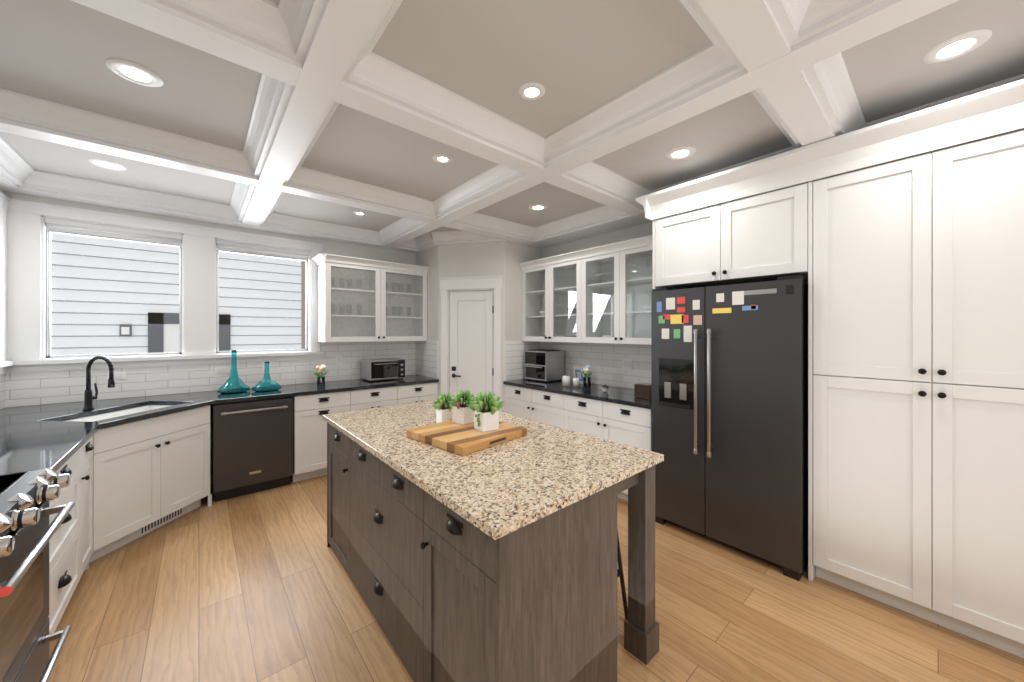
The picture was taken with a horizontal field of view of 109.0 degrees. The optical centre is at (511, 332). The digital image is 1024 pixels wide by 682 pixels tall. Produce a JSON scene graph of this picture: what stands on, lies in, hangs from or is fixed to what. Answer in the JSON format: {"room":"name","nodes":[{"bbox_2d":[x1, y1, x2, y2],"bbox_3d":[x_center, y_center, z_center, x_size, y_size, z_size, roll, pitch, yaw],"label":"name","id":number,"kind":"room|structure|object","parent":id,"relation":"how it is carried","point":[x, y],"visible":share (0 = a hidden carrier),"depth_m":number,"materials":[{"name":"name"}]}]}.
{"room":"kitchen","nodes":[
{"label":"kitchen","id":0,"kind":"room"},
{"bbox_2d":[4,191,415,481],"bbox_3d":[-2.255,0.130,4.375,4.810,2.740,0.120,0,0,-41],"label":"wall","id":1,"kind":"structure","parent":0,"point":[353,250],"depth_m":3.97,"materials":[{"name":"white paint"}]},
{"bbox_2d":[0,373,7,408],"bbox_3d":[-3.232,0.450,2.010,0.008,0.268,2.140,0,0,-41],"label":"tile backsplash","id":2,"kind":"structure","parent":1,"relation":"attached to","point":[3,377],"depth_m":2.81,"materials":[{"name":"white tile"}]},
{"bbox_2d":[107,371,125,379],"bbox_3d":[-3.488,0.380,3.224,0.115,0.070,0.008,0,0,-41],"label":"electrical outlet plate","id":3,"kind":"object","parent":1,"relation":"attached to","point":[119,374],"depth_m":3.23,"materials":[{"name":"white plastic"}]},
{"bbox_2d":[0,192,323,373],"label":"window","id":4,"kind":"structure","parent":1,"relation":"in","point":[199,295],"depth_m":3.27,"materials":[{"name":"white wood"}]},
{"bbox_2d":[44,218,308,356],"bbox_3d":[-3.092,-0.368,3.615,1.920,1.136,0.045,0,0,-41],"label":"roller blinds","id":5,"kind":"object","parent":4,"relation":"attached to","point":[91,230],"visible":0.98,"depth_m":3.36,"materials":[{"name":"white fabric"}]},
{"bbox_2d":[8,341,415,406],"bbox_3d":[-2.643,0.342,3.959,3.439,0.483,0.007,0,0,-41],"label":"tile backsplash","id":6,"kind":"structure","parent":1,"relation":"attached to","point":[43,387],"depth_m":3.53,"materials":[{"name":"white tile"}]},
{"bbox_2d":[215,366,229,373],"bbox_3d":[-2.934,0.380,3.700,0.115,0.070,0.008,0,0,-41],"label":"electrical outlet plate","id":7,"kind":"object","parent":1,"relation":"attached to","point":[224,369],"depth_m":3.70,"materials":[{"name":"white plastic"}]},
{"bbox_2d":[262,362,269,372],"bbox_3d":[-2.653,0.380,3.940,0.070,0.115,0.008,0,0,-41],"label":"electrical outlet plate","id":8,"kind":"object","parent":1,"relation":"attached to","point":[263,364],"depth_m":3.92,"materials":[{"name":"white plastic"}]},
{"bbox_2d":[316,257,427,341],"bbox_3d":[-1.697,-0.345,4.543,1.236,0.910,0.348,0,0,-41],"label":"upper cabinet","id":9,"kind":"object","parent":1,"relation":"attached to","point":[373,296],"depth_m":4.48,"materials":[{"name":"white paint"}]},
{"bbox_2d":[416,246,437,378],"bbox_3d":[-1.097,0.130,4.875,0.100,2.740,0.630,0,0,-41],"label":"wall","id":10,"kind":"structure","parent":0,"point":[428,258],"depth_m":4.74,"materials":[{"name":"white paint"}]},
{"bbox_2d":[416,340,437,378],"bbox_3d":[-1.129,0.342,4.830,0.008,0.483,0.596,0,0,-41],"label":"tile backsplash","id":11,"kind":"structure","parent":10,"relation":"attached to","point":[426,351],"depth_m":4.80,"materials":[{"name":"white tile"}]},
{"bbox_2d":[438,242,504,412],"bbox_3d":[-0.496,0.130,4.552,0.866,2.740,0.100,0,0,13],"label":"wall","id":12,"kind":"structure","parent":0,"point":[472,259],"depth_m":4.49,"materials":[{"name":"white paint"}]},
{"bbox_2d":[438,275,502,411],"bbox_3d":[-0.501,0.407,4.535,0.830,2.185,0.136,0,0,13],"label":"door frame","id":13,"kind":"structure","parent":12,"relation":"attached to","point":[471,283],"depth_m":4.48,"materials":[{"name":"white wood"}]},
{"bbox_2d":[449,290,493,398],"bbox_3d":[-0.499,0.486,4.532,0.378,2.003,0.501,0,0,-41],"label":"pantry door","id":14,"kind":"structure","parent":12,"relation":"in","point":[471,341],"depth_m":4.53,"materials":[{"name":"white paint"}]},
{"bbox_2d":[0,0,1023,232],"bbox_3d":[0.104,-1.290,1.623,4.810,0.100,7.370,0,0,-41],"label":"ceiling","id":15,"kind":"structure","parent":0,"point":[576,59],"depth_m":1.80,"materials":[{"name":"grey paint"}]},
{"bbox_2d":[88,158,126,170],"bbox_3d":[-2.984,-1.235,2.698,0.193,0.008,0.193,0,0,25],"label":"recessed light","id":16,"kind":"object","parent":15,"relation":"in","point":[102,163],"depth_m":2.69,"materials":[{"name":"white"}]},
{"bbox_2d":[106,59,163,86],"bbox_3d":[-1.801,-1.235,1.748,0.193,0.008,0.193,0,0,43],"label":"recessed light","id":17,"kind":"object","parent":15,"relation":"in","point":[133,72],"depth_m":1.74,"materials":[{"name":"white"}]},
{"bbox_2d":[353,211,366,215],"bbox_3d":[-1.581,-1.235,3.796,0.139,0.008,0.139,0,0,43],"label":"recessed light","id":18,"kind":"object","parent":15,"relation":"in","point":[360,213],"depth_m":3.78,"materials":[{"name":"white"}]},
{"bbox_2d":[433,154,452,162],"bbox_3d":[-0.494,-1.235,2.605,0.139,0.008,0.139,0,0,43],"label":"recessed light","id":19,"kind":"object","parent":15,"relation":"in","point":[441,158],"depth_m":2.60,"materials":[{"name":"white"}]},
{"bbox_2d":[0,0,1023,253],"bbox_3d":[0.104,-1.173,1.623,4.570,0.154,7.130,0,0,-41],"label":"ceiling beams","id":20,"kind":"structure","parent":15,"relation":"attached to","point":[314,62],"depth_m":1.95,"materials":[{"name":"white"}]},
{"bbox_2d":[518,82,544,99],"bbox_3d":[0.102,-1.235,1.878,0.139,0.008,0.139,0,0,43],"label":"recessed light","id":21,"kind":"object","parent":15,"relation":"in","point":[532,90],"depth_m":1.87,"materials":[{"name":"white"}]},
{"bbox_2d":[528,204,547,210],"bbox_3d":[0.257,-1.235,3.618,0.193,0.008,0.193,0,0,25],"label":"recessed light","id":22,"kind":"object","parent":15,"relation":"in","point":[535,207],"depth_m":3.61,"materials":[{"name":"white"}]},
{"bbox_2d":[665,146,695,159],"bbox_3d":[1.166,-1.235,2.528,0.193,0.008,0.193,0,0,43],"label":"recessed light","id":23,"kind":"object","parent":15,"relation":"in","point":[679,153],"depth_m":2.51,"materials":[{"name":"white"}]},
{"bbox_2d":[922,29,991,63],"bbox_3d":[1.930,-1.235,1.589,0.193,0.008,0.193,0,0,25],"label":"recessed light","id":24,"kind":"object","parent":15,"relation":"in","point":[958,46],"depth_m":1.58,"materials":[{"name":"white plastic"}]},
{"bbox_2d":[505,242,540,384],"bbox_3d":[0.116,0.130,4.643,0.620,2.740,0.100,0,0,-41],"label":"wall","id":25,"kind":"structure","parent":0,"point":[516,255],"depth_m":4.50,"materials":[{"name":"white paint"}]},
{"bbox_2d":[505,340,539,380],"bbox_3d":[0.149,0.342,4.600,0.606,0.483,0.008,0,0,-41],"label":"backsplash","id":26,"kind":"structure","parent":25,"relation":"attached to","point":[514,350],"depth_m":4.52,"materials":[{"name":"white tile"}]},
{"bbox_2d":[48,475,1023,681],"bbox_3d":[0.104,1.540,1.623,4.810,0.080,7.370,0,0,-41],"label":"floor","id":27,"kind":"structure","parent":0,"point":[260,586],"depth_m":1.91,"materials":[{"name":"brown wood"}]},
{"bbox_2d":[0,468,74,681],"bbox_3d":[-1.954,1.032,1.085,0.738,0.935,0.758,0,0,-41],"label":"range","id":28,"kind":"object","parent":27,"relation":"on","point":[27,531],"visible":0.98,"depth_m":1.35,"materials":[{"name":"silver metal"}]},
{"bbox_2d":[48,441,87,633],"bbox_3d":[-2.483,1.062,1.624,0.636,0.876,0.740,0,0,-41],"label":"base cabinet","id":29,"kind":"object","parent":27,"relation":"on","point":[70,546],"depth_m":1.91,"materials":[{"name":"white paint"}]},
{"bbox_2d":[88,436,93,561],"bbox_3d":[-2.795,1.062,1.989,0.636,0.876,0.338,0,0,-41],"label":"base cabinet","id":30,"kind":"object","parent":27,"relation":"on","point":[90,442],"depth_m":2.28,"materials":[{"name":"white paint"}]},
{"bbox_2d":[85,405,211,569],"bbox_3d":[-3.080,1.062,2.778,1.230,0.876,1.225,0,0,-41],"label":"base cabinet","id":31,"kind":"object","parent":27,"relation":"on","point":[151,474],"visible":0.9,"depth_m":2.66,"materials":[{"name":"white paint"}]},
{"bbox_2d":[0,375,438,474],"bbox_3d":[-1.912,0.603,3.106,3.433,0.035,2.248,0,0,-41],"label":"countertop","id":32,"kind":"structure","parent":31,"relation":"on","point":[38,437],"depth_m":2.60,"materials":[{"name":"black stone"}]},
{"bbox_2d":[82,356,114,409],"bbox_3d":[-3.131,0.379,2.772,0.183,0.408,0.227,0,0,-41],"label":"faucet","id":33,"kind":"object","parent":32,"relation":"on","point":[89,398],"visible":1,"depth_m":2.75,"materials":[{"name":"black metal"}]},
{"bbox_2d":[66,405,173,421],"bbox_3d":[-2.927,0.728,2.761,0.436,0.212,0.736,0,0,4],"label":"sink basin","id":34,"kind":"object","parent":32,"relation":"in","point":[98,417],"visible":0.1,"depth_m":2.90,"materials":[{"name":"white"}]},
{"bbox_2d":[217,350,249,393],"bbox_3d":[-2.712,0.378,3.563,0.260,0.410,0.260,0,0,-41],"label":"vase","id":35,"kind":"object","parent":32,"relation":"on","point":[234,383],"visible":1,"depth_m":3.53,"materials":[{"name":"teal glass"}]},
{"bbox_2d":[252,361,281,391],"bbox_3d":[-2.469,0.438,3.679,0.250,0.290,0.250,0,0,-41],"label":"vase","id":36,"kind":"object","parent":32,"relation":"on","point":[266,384],"visible":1,"depth_m":3.63,"materials":[{"name":"teal glass"}]},
{"bbox_2d":[313,364,326,384],"bbox_3d":[-2.121,0.470,4.055,0.194,0.226,0.139,0,0,-41],"label":"flower vase","id":37,"kind":"object","parent":32,"relation":"on","point":[321,377],"visible":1,"depth_m":4.04,"materials":[{"name":"black glass"}]},
{"bbox_2d":[361,358,404,381],"bbox_3d":[-1.596,0.458,4.551,0.440,0.250,0.352,0,0,-41],"label":"toaster oven","id":38,"kind":"object","parent":32,"relation":"on","point":[381,369],"visible":0.98,"depth_m":4.44,"materials":[{"name":"silver metal"}]},
{"bbox_2d":[212,396,292,501],"bbox_3d":[-2.546,1.064,3.578,0.602,0.872,0.673,0,0,-41],"label":"dishwasher","id":39,"kind":"object","parent":27,"relation":"on","point":[252,446],"visible":0.96,"depth_m":3.36,"materials":[{"name":"black metal"}]},
{"bbox_2d":[290,390,357,481],"bbox_3d":[-2.111,1.062,4.003,0.581,0.876,0.626,0,0,-41],"label":"base cabinet","id":40,"kind":"object","parent":27,"relation":"on","point":[309,441],"depth_m":3.70,"materials":[{"name":"white paint"}]},
{"bbox_2d":[358,386,405,409],"bbox_3d":[-1.737,1.062,4.324,0.640,0.876,0.626,0,0,-41],"label":"base cabinet","id":41,"kind":"object","parent":27,"relation":"on","point":[394,395],"depth_m":4.13,"materials":[{"name":"white paint"}]},
{"bbox_2d":[402,382,437,403],"bbox_3d":[-1.360,1.062,4.646,0.590,0.876,0.626,0,0,-41],"label":"base cabinet","id":42,"kind":"object","parent":27,"relation":"on","point":[425,391],"depth_m":4.45,"materials":[{"name":"white paint"}]},
{"bbox_2d":[327,423,658,681],"bbox_3d":[-0.310,1.054,2.131,0.993,0.891,1.932,0,0,-41],"label":"kitchen island","id":43,"kind":"object","parent":27,"relation":"on","point":[447,594],"visible":0.79,"depth_m":1.41,"materials":[{"name":"brown wood"}]},
{"bbox_2d":[323,400,663,539],"bbox_3d":[-0.304,0.591,2.137,1.010,0.032,1.960,0,0,-41],"label":"island countertop","id":44,"kind":"structure","parent":43,"relation":"on","point":[539,470],"depth_m":1.59,"materials":[{"name":"beige stone"}]},
{"bbox_2d":[406,419,526,455],"bbox_3d":[-0.248,0.554,2.025,0.472,0.038,0.470,0,0,41],"label":"cutting board","id":45,"kind":"object","parent":44,"relation":"on","point":[458,438],"visible":0.85,"depth_m":1.92,"materials":[{"name":"brown wood"}]},
{"bbox_2d":[432,392,453,422],"bbox_3d":[-0.412,0.475,2.317,0.191,0.195,0.183,0,0,-41],"label":"succulent","id":46,"kind":"object","parent":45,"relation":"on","point":[442,405],"visible":0.85,"depth_m":2.28,"materials":[{"name":"green plant"}]},
{"bbox_2d":[448,389,475,424],"bbox_3d":[-0.280,0.436,2.181,0.187,0.194,0.175,0,0,-41],"label":"succulent","id":47,"kind":"object","parent":45,"relation":"on","point":[463,413],"visible":0.92,"depth_m":2.15,"materials":[{"name":"white ceramic"}]},
{"bbox_2d":[467,390,503,431],"bbox_3d":[-0.134,0.428,2.026,0.222,0.211,0.219,0,0,-41],"label":"succulent","id":48,"kind":"object","parent":45,"relation":"on","point":[485,407],"visible":1,"depth_m":1.99,"materials":[{"name":"green plant"}]},
{"bbox_2d":[505,385,556,425],"bbox_3d":[0.473,1.062,4.224,0.616,0.876,0.995,0,0,-41],"label":"base cabinet","id":49,"kind":"object","parent":27,"relation":"on","point":[532,404],"depth_m":4.04,"materials":[{"name":"white paint"}]},
{"bbox_2d":[557,393,650,500],"bbox_3d":[1.043,1.062,3.559,0.616,0.876,0.995,0,0,-41],"label":"base cabinet","id":50,"kind":"object","parent":27,"relation":"on","point":[623,424],"depth_m":3.30,"materials":[{"name":"white paint"}]},
{"bbox_2d":[503,379,650,408],"bbox_3d":[0.751,0.603,3.879,0.645,0.035,1.879,0,0,-41],"label":"countertop","id":51,"kind":"structure","parent":50,"relation":"on","point":[619,395],"depth_m":3.68,"materials":[{"name":"black stone"}]},
{"bbox_2d":[525,349,563,381],"bbox_3d":[0.379,0.398,4.467,0.352,0.370,0.370,0,0,-41],"label":"air fryer oven","id":52,"kind":"object","parent":51,"relation":"on","point":[545,365],"visible":0.98,"depth_m":4.35,"materials":[{"name":"silver metal"}]},
{"bbox_2d":[562,376,578,386],"bbox_3d":[0.638,0.527,3.969,0.138,0.111,0.167,0,0,-41],"label":"canisters","id":53,"kind":"object","parent":51,"relation":"on","point":[565,380],"visible":1,"depth_m":3.94,"materials":[{"name":"white"}]},
{"bbox_2d":[573,366,584,383],"bbox_3d":[0.769,0.486,4.163,0.053,0.198,0.150,0,0,-41],"label":"photo frame","id":54,"kind":"object","parent":51,"relation":"on","point":[579,374],"visible":0.71,"depth_m":4.16,"materials":[{"name":"white"}]},
{"bbox_2d":[581,365,591,387],"bbox_3d":[0.781,0.464,3.870,0.156,0.238,0.116,0,0,-41],"label":"flowers","id":55,"kind":"object","parent":51,"relation":"on","point":[586,380],"visible":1,"depth_m":3.84,"materials":[{"name":"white plant"}]},
{"bbox_2d":[601,385,608,391],"bbox_3d":[0.914,0.548,3.589,0.070,0.070,0.068,0,0,-41],"label":"glass ornament","id":56,"kind":"object","parent":51,"relation":"on","point":[604,388],"visible":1,"depth_m":3.56,"materials":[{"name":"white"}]},
{"bbox_2d":[634,383,650,399],"bbox_3d":[1.202,0.520,3.269,0.150,0.126,0.150,0,0,-41],"label":"box","id":57,"kind":"object","parent":51,"relation":"on","point":[642,390],"visible":0.77,"depth_m":3.22,"materials":[{"name":"brown"}]},
{"bbox_2d":[617,528,627,619],"bbox_3d":[0.360,1.148,1.915,0.362,0.706,0.362,0,0,-41],"label":"stool","id":58,"kind":"object","parent":27,"relation":"on","point":[620,574],"visible":0.1,"depth_m":1.89,"materials":[{"name":"black wood"}]},
{"bbox_2d":[651,275,807,580],"bbox_3d":[1.645,0.578,2.740,0.715,1.845,0.952,0,0,-41],"label":"fridge","id":59,"kind":"object","parent":27,"relation":"on","point":[729,402],"visible":0.94,"depth_m":2.45,"materials":[{"name":"black metal"}]},
{"bbox_2d":[804,123,1023,657],"bbox_3d":[2.340,0.294,2.045,0.616,2.410,0.963,0,0,-41],"label":"tall cabinet","id":60,"kind":"object","parent":27,"relation":"on","point":[911,269],"depth_m":1.86,"materials":[{"name":"white paint"}]},
{"bbox_2d":[541,222,807,388],"bbox_3d":[1.923,0.130,3.104,0.120,2.740,7.250,0,0,-41],"label":"wall","id":61,"kind":"structure","parent":0,"point":[637,231],"depth_m":4.09,"materials":[{"name":"white paint"}]},
{"bbox_2d":[520,255,573,342],"bbox_3d":[0.577,-0.345,4.311,0.347,0.910,0.997,0,0,-41],"label":"upper cabinet","id":62,"kind":"object","parent":61,"relation":"attached to","point":[548,288],"depth_m":4.45,"materials":[{"name":"white paint"}]},
{"bbox_2d":[331,277,650,336],"bbox_3d":[-0.365,-0.274,3.870,2.207,0.728,2.892,0,0,-41],"label":"glassware","id":63,"kind":"object","parent":62,"relation":"in","point":[570,310],"depth_m":4.37,"materials":[{"name":"white"}]},
{"bbox_2d":[540,342,650,388],"bbox_3d":[0.993,0.342,4.091,0.008,0.483,1.880,0,0,-41],"label":"backsplash","id":64,"kind":"structure","parent":61,"relation":"attached to","point":[603,361],"depth_m":4.01,"materials":[{"name":"white tile"}]},
{"bbox_2d":[574,239,652,344],"bbox_3d":[1.146,-0.345,3.648,0.347,0.910,0.997,0,0,-41],"label":"upper cabinet","id":65,"kind":"object","parent":61,"relation":"attached to","point":[603,290],"depth_m":3.74,"materials":[{"name":"white paint"}]},
{"bbox_2d":[622,358,632,369],"bbox_3d":[1.208,0.332,3.828,0.008,0.115,0.120,0,0,-41],"label":"electrical outlet plate","id":66,"kind":"object","parent":61,"relation":"attached to","point":[627,364],"depth_m":3.82,"materials":[{"name":"white plastic"}]},
{"bbox_2d":[652,179,803,289],"bbox_3d":[1.707,-0.641,2.783,0.616,0.540,0.976,0,0,-41],"label":"upper cabinet","id":67,"kind":"object","parent":61,"relation":"attached to","point":[758,238],"depth_m":2.53,"materials":[{"name":"white paint"}]}
]}

